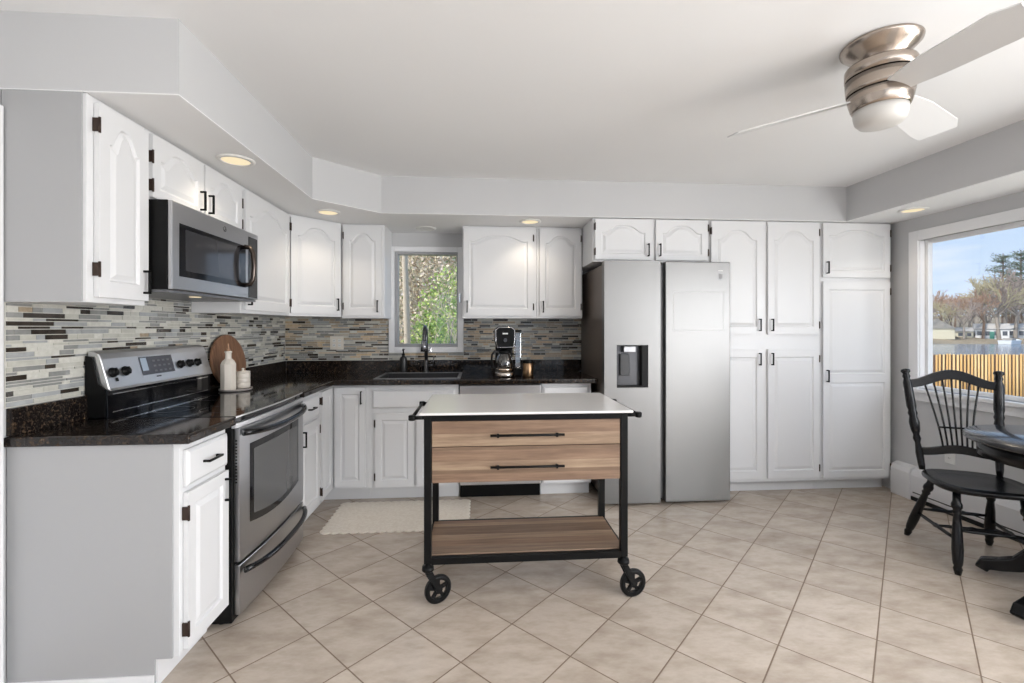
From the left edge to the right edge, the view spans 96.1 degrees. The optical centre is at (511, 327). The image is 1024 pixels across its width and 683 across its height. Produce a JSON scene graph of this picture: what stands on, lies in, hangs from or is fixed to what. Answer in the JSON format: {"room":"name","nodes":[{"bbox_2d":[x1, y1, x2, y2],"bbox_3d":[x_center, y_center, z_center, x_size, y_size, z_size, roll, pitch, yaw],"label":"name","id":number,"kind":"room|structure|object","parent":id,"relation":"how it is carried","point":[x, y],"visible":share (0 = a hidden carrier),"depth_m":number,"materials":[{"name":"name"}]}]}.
{"room":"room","nodes":[
{"label":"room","id":0,"kind":"room"},
{"bbox_2d":[0,89,87,682],"bbox_3d":[-1.752,0.098,0.170,0.150,2.404,7.600,0,0,-4],"label":"wall","id":1,"kind":"structure","parent":0,"point":[5,448],"depth_m":1.62,"materials":[{"name":"grey paint"}]},
{"bbox_2d":[0,105,3,682],"bbox_3d":[-1.738,0.265,1.111,0.020,2.070,0.975,0,0,-4],"label":"door","id":2,"kind":"structure","parent":1,"relation":"in","point":[1,106],"depth_m":1.59,"materials":[{"name":"white paint"}]},
{"bbox_2d":[2,89,151,305],"bbox_3d":[-1.627,-0.460,1.758,0.320,0.740,0.292,0,0,-4],"label":"upper cabinet","id":3,"kind":"object","parent":1,"relation":"attached to","point":[76,168],"visible":1,"depth_m":1.62,"materials":[{"name":"white paint"}]},
{"bbox_2d":[4,298,284,408],"bbox_3d":[-1.869,0.063,2.791,0.007,0.446,2.354,0,0,-4],"label":"wall tile","id":4,"kind":"structure","parent":1,"relation":"attached to","point":[46,346],"depth_m":1.96,"materials":[{"name":"beige tile"}]},
{"bbox_2d":[145,128,243,228],"bbox_3d":[-1.667,-0.685,2.288,0.320,0.290,0.762,0,0,-4],"label":"upper cabinet","id":5,"kind":"object","parent":1,"relation":"attached to","point":[175,175],"visible":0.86,"depth_m":2.19,"materials":[{"name":"white paint"}]},
{"bbox_2d":[149,199,257,301],"bbox_3d":[-1.607,-0.341,2.293,0.437,0.392,0.755,0,0,-4],"label":"microwave","id":6,"kind":"object","parent":1,"relation":"attached to","point":[195,256],"visible":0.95,"depth_m":2.13,"materials":[{"name":"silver metal"}]},
{"bbox_2d":[191,185,290,315],"bbox_3d":[-1.721,-0.458,3.009,0.320,0.745,0.676,0,0,-4],"label":"upper cabinet","id":7,"kind":"object","parent":1,"relation":"attached to","point":[272,225],"visible":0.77,"depth_m":2.99,"materials":[{"name":"white paint"}]},
{"bbox_2d":[392,233,586,370],"bbox_3d":[0.517,0.098,4.225,5.280,2.404,0.150,0,0,-4],"label":"wall","id":8,"kind":"structure","parent":0,"point":[398,239],"depth_m":4.06,"materials":[{"name":"grey paint"}]},
{"bbox_2d":[263,214,341,317],"bbox_3d":[-1.644,-0.458,3.663,0.569,0.745,0.631,0,0,-4],"label":"upper cabinet","id":9,"kind":"object","parent":8,"relation":"attached to","point":[315,244],"visible":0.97,"depth_m":3.51,"materials":[{"name":"white paint"}]},
{"bbox_2d":[342,224,391,318],"bbox_3d":[-1.207,-0.453,3.832,0.337,0.755,0.358,0,0,-4],"label":"upper cabinet","id":10,"kind":"object","parent":8,"relation":"attached to","point":[366,248],"visible":1,"depth_m":3.69,"materials":[{"name":"white paint"}]},
{"bbox_2d":[389,246,463,352],"bbox_3d":[-0.754,-0.244,4.055,0.650,0.930,0.120,0,0,-4],"label":"window","id":11,"kind":"structure","parent":8,"relation":"in","point":[394,346],"depth_m":4.04,"materials":[{"name":"white paint"}]},
{"bbox_2d":[285,318,580,360],"bbox_3d":[-0.651,0.093,4.059,2.624,0.386,0.007,0,0,-4],"label":"wall tile","id":12,"kind":"structure","parent":8,"relation":"attached to","point":[306,339],"depth_m":4.04,"materials":[{"name":"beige tile"}]},
{"bbox_2d":[330,336,343,349],"bbox_3d":[-1.517,0.134,3.985,0.115,0.116,0.010,0,0,-4],"label":"wall outlet","id":13,"kind":"object","parent":12,"relation":"attached to","point":[336,342],"visible":1,"depth_m":3.98,"materials":[{"name":"beige plastic"}]},
{"bbox_2d":[333,339,340,346],"bbox_3d":[-1.517,0.134,3.982,0.072,0.066,0.003,0,0,-4],"label":"socket","id":14,"kind":"object","parent":13,"relation":"attached to","point":[336,342],"depth_m":3.98,"materials":[{"name":"white plastic"}]},
{"bbox_2d":[462,226,535,318],"bbox_3d":[-0.113,-0.453,3.913,0.607,0.755,0.358,0,0,-4],"label":"upper cabinet","id":15,"kind":"object","parent":8,"relation":"attached to","point":[499,263],"visible":1,"depth_m":3.76,"materials":[{"name":"white paint"}]},
{"bbox_2d":[536,227,581,318],"bbox_3d":[0.384,-0.453,3.950,0.384,0.755,0.358,0,0,-4],"label":"upper cabinet","id":16,"kind":"object","parent":8,"relation":"attached to","point":[558,250],"visible":0.99,"depth_m":3.80,"materials":[{"name":"white paint"}]},
{"bbox_2d":[582,218,708,271],"bbox_3d":[1.046,-0.665,3.824,0.914,0.330,0.688,0,0,-4],"label":"upper cabinet","id":17,"kind":"object","parent":8,"relation":"attached to","point":[602,239],"visible":0.96,"depth_m":3.52,"materials":[{"name":"white paint"}]},
{"bbox_2d":[0,0,1023,186],"bbox_3d":[0.731,-1.164,0.355,5.430,0.120,7.900,0,0,-4],"label":"ceiling","id":18,"kind":"structure","parent":0,"point":[577,90],"depth_m":2.04,"materials":[{"name":"paint"}]},
{"bbox_2d":[727,2,1023,140],"bbox_3d":[1.485,-0.942,1.707,0.962,0.323,0.908,0,0,-4],"label":"ceiling fan","id":19,"kind":"object","parent":18,"relation":"hanging from","point":[884,72],"visible":1,"depth_m":1.71,"materials":[{"name":"silver metal"}]},
{"bbox_2d":[0,10,1023,233],"bbox_3d":[0.805,-0.968,0.361,4.980,0.272,7.600,0,0,-4],"label":"soffit","id":20,"kind":"structure","parent":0,"point":[39,50],"depth_m":2.78,"materials":[{"name":"grey paint"}]},
{"bbox_2d":[215,153,255,166],"bbox_3d":[-1.370,-0.827,2.282,0.172,0.009,0.172,0,0,-4],"label":"recessed light","id":21,"kind":"object","parent":20,"relation":"in","point":[230,159],"visible":1,"depth_m":2.27,"materials":[{"name":"white"}]},
{"bbox_2d":[315,209,340,215],"bbox_3d":[-1.323,-0.827,3.311,0.172,0.009,0.172,0,0,-4],"label":"recessed light","id":22,"kind":"object","parent":20,"relation":"in","point":[329,212],"visible":1,"depth_m":3.31,"materials":[{"name":"white"}]},
{"bbox_2d":[415,226,435,230],"bbox_3d":[-0.722,-0.827,3.857,0.172,0.009,0.172,0,0,-4],"label":"recessed light","id":23,"kind":"object","parent":20,"relation":"in","point":[421,228],"visible":1,"depth_m":3.84,"materials":[{"name":"white"}]},
{"bbox_2d":[519,219,540,223],"bbox_3d":[0.142,-0.827,3.601,0.172,0.009,0.172,0,0,-4],"label":"recessed light","id":24,"kind":"object","parent":20,"relation":"in","point":[523,221],"visible":1,"depth_m":3.59,"materials":[{"name":"white"}]},
{"bbox_2d":[897,206,928,212],"bbox_3d":[2.829,-0.827,3.246,0.172,0.009,0.172,0,0,-4],"label":"recessed light","id":25,"kind":"object","parent":20,"relation":"in","point":[923,208],"visible":1,"depth_m":3.23,"materials":[{"name":"white"}]},
{"bbox_2d":[161,483,1023,682],"bbox_3d":[0.731,1.360,0.355,5.430,0.120,7.900,0,0,-4],"label":"floor","id":26,"kind":"structure","parent":0,"point":[824,585],"depth_m":2.12,"materials":[{"name":"beige tile"}]},
{"bbox_2d":[7,430,231,682],"bbox_3d":[-1.480,0.861,1.795,0.620,0.877,0.318,0,0,-4],"label":"base cabinet","id":27,"kind":"object","parent":26,"relation":"on","point":[118,555],"visible":0.98,"depth_m":1.65,"materials":[{"name":"white paint"}]},
{"bbox_2d":[4,395,235,446],"bbox_3d":[-1.485,0.353,1.794,0.624,0.135,0.330,0,0,-4],"label":"countertop","id":28,"kind":"structure","parent":27,"relation":"on","point":[62,422],"depth_m":1.71,"materials":[{"name":"black stone"}]},
{"bbox_2d":[85,345,307,624],"bbox_3d":[-1.480,0.700,2.344,0.694,1.200,0.766,0,0,-4],"label":"electric range","id":29,"kind":"object","parent":26,"relation":"on","point":[267,513],"visible":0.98,"depth_m":2.18,"materials":[{"name":"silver metal"}]},
{"bbox_2d":[108,392,302,422],"bbox_3d":[-1.471,0.399,2.346,0.536,0.031,0.762,0,0,-4],"label":"cooktop","id":30,"kind":"object","parent":29,"relation":"in","point":[247,407],"depth_m":2.24,"materials":[{"name":"black glass"}]},
{"bbox_2d":[301,392,320,521],"bbox_3d":[-1.562,0.861,2.917,0.618,0.877,0.382,0,0,-4],"label":"base cabinet","id":31,"kind":"object","parent":26,"relation":"on","point":[311,422],"visible":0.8,"depth_m":2.94,"materials":[{"name":"white paint"}]},
{"bbox_2d":[307,385,369,517],"bbox_3d":[-1.501,0.861,3.552,0.835,0.877,0.872,0,0,-4],"label":"base cabinet","id":32,"kind":"object","parent":26,"relation":"on","point":[343,410],"visible":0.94,"depth_m":3.39,"materials":[{"name":"white paint"}]},
{"bbox_2d":[210,359,597,397],"bbox_3d":[-0.604,0.353,3.430,2.624,0.135,1.266,0,0,-4],"label":"countertop","id":33,"kind":"structure","parent":32,"relation":"on","point":[307,377],"depth_m":3.69,"materials":[{"name":"black stone"}]},
{"bbox_2d":[210,335,245,382],"bbox_3d":[-1.839,0.213,2.986,0.064,0.334,0.400,0,0,-4],"label":"cutting board","id":34,"kind":"object","parent":33,"relation":"on","point":[217,355],"visible":0.68,"depth_m":2.93,"materials":[{"name":"brown wood"}]},
{"bbox_2d":[218,386,252,391],"bbox_3d":[-1.689,0.378,2.814,0.180,0.014,0.194,0,0,-4],"label":"serving tray","id":35,"kind":"object","parent":33,"relation":"on","point":[251,387],"visible":0.59,"depth_m":2.75,"materials":[{"name":"grey stone"}]},
{"bbox_2d":[220,344,235,389],"bbox_3d":[-1.711,0.238,2.775,0.080,0.278,0.080,0,0,18],"label":"oil bottle","id":36,"kind":"object","parent":35,"relation":"on","point":[228,365],"visible":0.99,"depth_m":2.75,"materials":[{"name":"beige ceramic"}]},
{"bbox_2d":[236,368,249,388],"bbox_3d":[-1.681,0.314,2.873,0.082,0.126,0.082,0,0,-4],"label":"ceramic jar","id":37,"kind":"object","parent":35,"relation":"on","point":[243,376],"visible":0.88,"depth_m":2.84,"materials":[{"name":"beige ceramic"}]},
{"bbox_2d":[400,349,406,371],"bbox_3d":[-0.927,0.282,3.926,0.065,0.204,0.065,0,0,41],"label":"soap dispenser","id":38,"kind":"object","parent":33,"relation":"on","point":[403,360],"visible":0.96,"depth_m":3.90,"materials":[{"name":"black plastic"}]},
{"bbox_2d":[374,372,461,378],"bbox_3d":[-0.727,0.482,3.666,0.642,0.205,0.462,0,0,-4],"label":"sink","id":39,"kind":"object","parent":33,"relation":"in","point":[400,375],"visible":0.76,"depth_m":3.86,"materials":[{"name":"grey"}]},
{"bbox_2d":[380,373,458,377],"bbox_3d":[-0.727,0.485,3.666,0.602,0.200,0.422,0,0,-4],"label":"basin","id":40,"kind":"object","parent":39,"relation":"in","point":[386,375],"depth_m":3.87,"materials":[{"name":"black"}]},
{"bbox_2d":[421,325,433,371],"bbox_3d":[-0.711,0.182,3.879,0.099,0.405,0.223,0,0,-4],"label":"faucet","id":41,"kind":"object","parent":33,"relation":"on","point":[424,343],"visible":0.98,"depth_m":3.94,"materials":[{"name":"grey metal"}]},
{"bbox_2d":[490,327,521,376],"bbox_3d":[-0.048,0.189,3.647,0.249,0.392,0.221,0,0,-4],"label":"coffee maker","id":42,"kind":"object","parent":33,"relation":"on","point":[504,337],"visible":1,"depth_m":3.57,"materials":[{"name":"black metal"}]},
{"bbox_2d":[523,359,533,376],"bbox_3d":[0.125,0.317,3.589,0.086,0.135,0.086,0,0,-4],"label":"coffee canister","id":43,"kind":"object","parent":33,"relation":"on","point":[527,363],"visible":1,"depth_m":3.55,"materials":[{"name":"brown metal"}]},
{"bbox_2d":[320,499,470,534],"bbox_3d":[-0.763,1.294,3.172,0.948,0.009,0.519,0,0,-4],"label":"kitchen rug","id":44,"kind":"object","parent":26,"relation":"on","point":[387,516],"visible":0.82,"depth_m":3.14,"materials":[{"name":"beige fabric"}]},
{"bbox_2d":[368,385,459,497],"bbox_3d":[-0.757,0.861,3.731,0.672,0.877,0.627,0,0,-4],"label":"base cabinet","id":45,"kind":"object","parent":26,"relation":"on","point":[395,442],"visible":0.52,"depth_m":3.42,"materials":[{"name":"white paint"}]},
{"bbox_2d":[460,384,540,496],"bbox_3d":[-0.105,0.866,3.745,0.612,0.868,0.635,0,0,-4],"label":"dishwasher","id":46,"kind":"object","parent":26,"relation":"on","point":[503,488],"visible":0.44,"depth_m":3.50,"materials":[{"name":"silver"}]},
{"bbox_2d":[408,393,645,603],"bbox_3d":[0.065,0.847,2.441,1.136,0.906,0.611,0,0,-4],"label":"kitchen cart","id":47,"kind":"object","parent":26,"relation":"on","point":[523,436],"visible":1,"depth_m":2.19,"materials":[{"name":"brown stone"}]},
{"bbox_2d":[432,516,618,555],"bbox_3d":[0.057,1.070,2.376,0.940,0.012,0.368,0,0,-4],"label":"shelf","id":48,"kind":"object","parent":47,"relation":"attached to","point":[482,537],"depth_m":2.34,"materials":[{"name":"brown wood"}]},
{"bbox_2d":[540,383,590,493],"bbox_3d":[0.397,0.861,3.806,0.384,0.877,0.648,0,0,-4],"label":"base cabinet","id":49,"kind":"object","parent":26,"relation":"on","point":[546,486],"visible":0.1,"depth_m":3.54,"materials":[{"name":"white paint"}]},
{"bbox_2d":[581,261,729,503],"bbox_3d":[1.114,0.405,3.747,0.949,1.790,0.766,0,0,-4],"label":"refrigerator","id":50,"kind":"object","parent":26,"relation":"on","point":[655,336],"visible":0.97,"depth_m":3.38,"materials":[{"name":"silver metal"}]},
{"bbox_2d":[709,220,819,490],"bbox_3d":[1.956,0.234,3.892,0.907,2.129,0.688,0,0,-4],"label":"pantry cabinet","id":51,"kind":"object","parent":26,"relation":"on","point":[775,266],"visible":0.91,"depth_m":3.59,"materials":[{"name":"white paint"}]},
{"bbox_2d":[813,222,890,488],"bbox_3d":[2.704,0.234,3.948,0.589,2.129,0.688,0,0,-4],"label":"pantry cabinet","id":52,"kind":"object","parent":26,"relation":"on","point":[855,267],"visible":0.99,"depth_m":3.63,"materials":[{"name":"white paint"}]},
{"bbox_2d":[900,369,1023,575],"bbox_3d":[2.577,0.780,2.580,0.502,1.051,0.549,0,0,21],"label":"dining chair","id":53,"kind":"object","parent":26,"relation":"on","point":[992,487],"visible":0.95,"depth_m":2.67,"materials":[{"name":"black paint"}]},
{"bbox_2d":[962,425,1023,619],"bbox_3d":[2.707,0.911,2.158,0.849,0.738,0.849,0,0,23],"label":"dining table","id":54,"kind":"object","parent":26,"relation":"on","point":[1003,444],"visible":1,"depth_m":2.31,"materials":[{"name":"grey wood"}]},
{"bbox_2d":[882,191,1023,487],"bbox_3d":[3.338,0.098,0.550,0.100,2.404,7.600,0,0,-4],"label":"wall","id":55,"kind":"structure","parent":0,"point":[902,444],"depth_m":3.51,"materials":[{"name":"grey paint"}]},
{"bbox_2d":[945,454,954,464],"bbox_3d":[3.082,0.900,3.238,0.010,0.116,0.072,0,0,-4],"label":"wall outlet","id":56,"kind":"object","parent":55,"relation":"attached to","point":[949,458],"visible":0.68,"depth_m":3.23,"materials":[{"name":"white plastic"}]},
{"bbox_2d":[890,460,1023,542],"bbox_3d":[3.120,1.175,2.314,0.070,0.250,2.650,0,0,-4],"label":"baseboard heater","id":57,"kind":"object","parent":55,"relation":"attached to","point":[907,481],"visible":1,"depth_m":3.19,"materials":[{"name":"white metal"}]},
{"bbox_2d":[903,207,1023,417],"bbox_3d":[3.188,-0.090,2.231,0.150,1.280,2.655,0,0,-4],"label":"window","id":58,"kind":"structure","parent":55,"relation":"in","point":[920,249],"depth_m":3.44,"materials":[{"name":"white paint"}]},
{"label":"outside","id":59,"kind":"structure","parent":0,"visible":0},
{"bbox_2d":[933,344,1023,354],"bbox_3d":[81.783,3.050,113.404,300.000,0.001,186.000,0,0,-4],"label":"lake water","id":60,"kind":"structure","parent":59,"point":[957,349],"depth_m":63.77,"materials":[{"name":"blue liquid"}]},
{"bbox_2d":[997,338,1021,344],"bbox_3d":[90.346,2.470,83.251,6.100,1.100,1.800,0,0,-27],"label":"boat","id":61,"kind":"object","parent":60,"relation":"on","point":[1008,341],"visible":1,"depth_m":82.10,"materials":[{"name":"white"}]},
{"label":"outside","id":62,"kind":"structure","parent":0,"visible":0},
{"bbox_2d":[933,316,1023,343],"bbox_3d":[190.026,-0.500,133.231,317.858,7.400,94.038,0,0,-4],"label":"shore","id":63,"kind":"structure","parent":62,"point":[958,340],"depth_m":89.93,"materials":[{"name":"brown soil"}]},
{"bbox_2d":[933,299,951,319],"bbox_3d":[88.564,-2.060,97.204,9.397,8.692,8.468,0,0,-17],"label":"bare tree","id":64,"kind":"object","parent":63,"relation":"on","point":[934,311],"visible":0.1,"depth_m":95.61,"materials":[{"name":"beige plant"}]},
{"bbox_2d":[933,319,956,338],"bbox_3d":[85.000,0.284,92.000,5.616,4.032,4.032,0,0,42],"label":"house","id":65,"kind":"structure","parent":63,"relation":"on","point":[941,330],"depth_m":90.06,"materials":[{"name":"beige"}]},
{"bbox_2d":[933,290,962,320],"bbox_3d":[93.432,-2.985,100.610,6.901,10.695,6.329,0,0,16],"label":"bare tree","id":66,"kind":"object","parent":63,"relation":"on","point":[942,297],"visible":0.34,"depth_m":100.34,"materials":[{"name":"brown plant"}]},
{"bbox_2d":[933,301,962,323],"bbox_3d":[85.415,-1.625,90.872,6.974,7.786,7.763,0,0,7],"label":"bare tree","id":67,"kind":"object","parent":63,"relation":"on","point":[941,309],"visible":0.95,"depth_m":90.85,"materials":[{"name":"beige plant"}]},
{"bbox_2d":[935,295,965,325],"bbox_3d":[89.243,-2.259,93.320,5.875,9.104,5.388,0,0,-26],"label":"bare tree","id":68,"kind":"object","parent":63,"relation":"on","point":[944,301],"visible":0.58,"depth_m":93.39,"materials":[{"name":"brown plant"}]},
{"bbox_2d":[946,295,965,326],"bbox_3d":[109.751,-3.778,113.269,5.902,9.147,5.413,0,0,-44],"label":"bare tree","id":69,"kind":"object","parent":63,"relation":"on","point":[961,295],"visible":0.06,"depth_m":113.86,"materials":[{"name":"brown plant"}]},
{"bbox_2d":[953,308,975,326],"bbox_3d":[101.695,-1.604,104.068,8.316,7.692,7.494,0,0,0],"label":"bare tree","id":70,"kind":"object","parent":63,"relation":"on","point":[960,323],"visible":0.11,"depth_m":104.04,"materials":[{"name":"beige plant"}]},
{"bbox_2d":[939,298,990,338],"bbox_3d":[88.090,-1.782,89.735,8.737,8.082,7.873,0,0,-28],"label":"bare tree","id":71,"kind":"object","parent":63,"relation":"on","point":[970,307],"visible":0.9,"depth_m":89.66,"materials":[{"name":"beige plant"}]},
{"bbox_2d":[955,327,974,337],"bbox_3d":[91.489,1.148,95.000,5.472,2.304,4.176,0,0,39],"label":"house","id":72,"kind":"structure","parent":63,"relation":"on","point":[969,331],"depth_m":93.10,"materials":[{"name":"beige"}]},
{"bbox_2d":[955,297,993,326],"bbox_3d":[96.270,-2.132,96.368,7.976,8.904,8.878,0,0,-7],"label":"bare tree","id":73,"kind":"object","parent":63,"relation":"on","point":[973,316],"visible":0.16,"depth_m":95.66,"materials":[{"name":"beige plant"}]},
{"bbox_2d":[958,289,1002,338],"bbox_3d":[92.372,-2.710,90.934,6.512,10.092,5.972,0,0,38],"label":"bare tree","id":74,"kind":"object","parent":63,"relation":"on","point":[980,298],"visible":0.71,"depth_m":90.74,"materials":[{"name":"brown plant"}]},
{"bbox_2d":[957,306,1008,323],"bbox_3d":[101.488,-1.450,99.650,7.164,7.354,7.950,0,0,-19],"label":"bare tree","id":75,"kind":"object","parent":63,"relation":"on","point":[984,306],"visible":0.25,"depth_m":100.03,"materials":[{"name":"beige plant"}]},
{"bbox_2d":[946,291,1023,323],"bbox_3d":[95.633,-2.615,93.495,9.655,9.911,10.714,0,0,-13],"label":"bare tree","id":76,"kind":"object","parent":63,"relation":"on","point":[992,297],"visible":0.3,"depth_m":92.18,"materials":[{"name":"beige plant"}]},
{"bbox_2d":[949,269,1023,338],"bbox_3d":[99.069,-4.607,91.631,13.915,14.284,15.441,0,0,-26],"label":"bare tree","id":77,"kind":"object","parent":63,"relation":"on","point":[1015,313],"visible":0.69,"depth_m":90.65,"materials":[{"name":"beige plant"}]},
{"bbox_2d":[955,274,1023,339],"bbox_3d":[94.629,-4.014,88.739,13.022,13.060,11.699,0,0,43],"label":"bare tree","id":78,"kind":"object","parent":63,"relation":"on","point":[998,333],"visible":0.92,"depth_m":89.79,"materials":[{"name":"beige plant"}]},
{"bbox_2d":[972,323,1010,338],"bbox_3d":[95.800,0.752,92.000,5.112,3.096,4.176,0,0,42],"label":"house","id":79,"kind":"structure","parent":63,"relation":"on","point":[990,329],"depth_m":90.85,"materials":[{"name":"white"}]},
{"bbox_2d":[962,270,1023,322],"bbox_3d":[101.930,-4.663,96.199,15.573,14.406,14.034,0,0,24],"label":"bare tree","id":80,"kind":"object","parent":63,"relation":"on","point":[1004,314],"visible":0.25,"depth_m":94.70,"materials":[{"name":"beige plant"}]},
{"bbox_2d":[979,254,1023,322],"bbox_3d":[112.176,-7.689,104.993,11.016,19.199,10.184,0,0,-4],"label":"pine tree","id":81,"kind":"object","parent":63,"relation":"on","point":[1002,257],"visible":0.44,"depth_m":104.85,"materials":[{"name":"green plant"}]},
{"bbox_2d":[999,277,1010,323],"bbox_3d":[127.698,-6.368,117.581,9.561,14.817,8.769,0,0,13],"label":"bare tree","id":82,"kind":"object","parent":63,"relation":"on","point":[1008,317],"visible":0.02,"depth_m":116.97,"materials":[{"name":"brown plant"}]},
{"bbox_2d":[994,279,1022,323],"bbox_3d":[108.722,-4.595,99.940,6.678,12.589,7.223,0,0,-32],"label":"pine tree","id":83,"kind":"object","parent":63,"relation":"on","point":[995,309],"visible":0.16,"depth_m":99.83,"materials":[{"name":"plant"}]},
{"bbox_2d":[993,281,1023,323],"bbox_3d":[108.708,-4.058,98.977,8.417,13.044,7.720,0,0,-36],"label":"bare tree","id":84,"kind":"object","parent":63,"relation":"on","point":[1023,281],"visible":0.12,"depth_m":99.81,"materials":[{"name":"brown plant"}]},
{"bbox_2d":[994,296,1023,323],"bbox_3d":[104.804,-2.768,94.824,11.078,10.248,9.983,0,0,-9],"label":"bare tree","id":85,"kind":"object","parent":63,"relation":"on","point":[1022,320],"visible":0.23,"depth_m":95.14,"materials":[{"name":"beige plant"}]},
{"bbox_2d":[1006,248,1023,323],"bbox_3d":[119.540,-8.279,108.100,10.852,20.458,11.738,0,0,11],"label":"pine tree","id":86,"kind":"object","parent":63,"relation":"on","point":[1021,253],"visible":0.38,"depth_m":107.86,"materials":[{"name":"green plant"}]},
{"bbox_2d":[1009,324,1023,338],"bbox_3d":[101.896,0.752,93.000,4.176,3.096,6.192,0,0,-43],"label":"house","id":87,"kind":"structure","parent":63,"relation":"on","point":[1021,326],"depth_m":91.54,"materials":[{"name":"white"}]},
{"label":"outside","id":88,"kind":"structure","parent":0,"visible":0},
{"bbox_3d":[9.014,2.425,2.428,61.660,1.550,27.500,0,0,-4],"label":"yard","id":89,"kind":"structure","parent":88,"visible":0},
{"bbox_2d":[402,256,410,343],"bbox_3d":[-1.293,-0.400,5.600,0.120,4.801,0.084,0,0,-4],"label":"birch tree","id":90,"kind":"object","parent":89,"relation":"on","point":[406,310],"visible":0.12,"depth_m":5.57,"materials":[{"name":"beige plant"}]},
{"bbox_2d":[399,256,456,339],"bbox_3d":[-2.256,-0.946,15.475,5.340,6.311,3.767,0,0,-4],"label":"evergreen tree","id":91,"kind":"object","parent":89,"relation":"on","point":[456,256],"visible":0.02,"depth_m":14.67,"materials":[{"name":"green plant"}]},
{"bbox_2d":[399,255,456,343],"bbox_3d":[-1.996,-0.848,10.504,2.803,3.716,2.010,0,0,-4],"label":"flowering tree","id":92,"kind":"object","parent":89,"relation":"on","point":[424,277],"visible":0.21,"depth_m":10.22,"materials":[{"name":"beige plant"}]},
{"bbox_2d":[399,281,456,343],"bbox_3d":[-0.705,0.631,5.542,1.613,2.738,1.637,0,0,27],"label":"bare sapling","id":93,"kind":"object","parent":89,"relation":"on","point":[446,314],"visible":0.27,"depth_m":5.67,"materials":[{"name":"beige plant"}]},
{"bbox_2d":[399,256,456,343],"bbox_3d":[-3.025,-0.356,12.507,3.619,5.129,2.599,0,0,-11],"label":"flowering tree","id":94,"kind":"object","parent":89,"relation":"on","point":[400,342],"visible":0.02,"depth_m":12.15,"materials":[{"name":"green plant"}]},
{"bbox_2d":[401,310,456,343],"bbox_3d":[-1.042,0.958,6.503,1.256,2.399,0.892,0,0,-4],"label":"evergreen shrub","id":95,"kind":"object","parent":89,"relation":"on","point":[443,330],"visible":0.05,"depth_m":6.41,"materials":[{"name":"green plant"}]},
{"bbox_2d":[410,264,456,343],"bbox_3d":[-1.038,0.500,8.000,1.554,3.213,1.140,0,0,-4],"label":"evergreen shrub","id":96,"kind":"object","parent":89,"relation":"on","point":[446,306],"visible":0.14,"depth_m":7.87,"materials":[{"name":"green plant"}]},
{"bbox_2d":[933,354,1023,396],"bbox_3d":[9.584,1.132,9.021,4.809,1.237,0.078,0,0,0],"label":"bamboo fence","id":97,"kind":"object","parent":89,"relation":"on","point":[982,366],"visible":0.38,"depth_m":9.00,"materials":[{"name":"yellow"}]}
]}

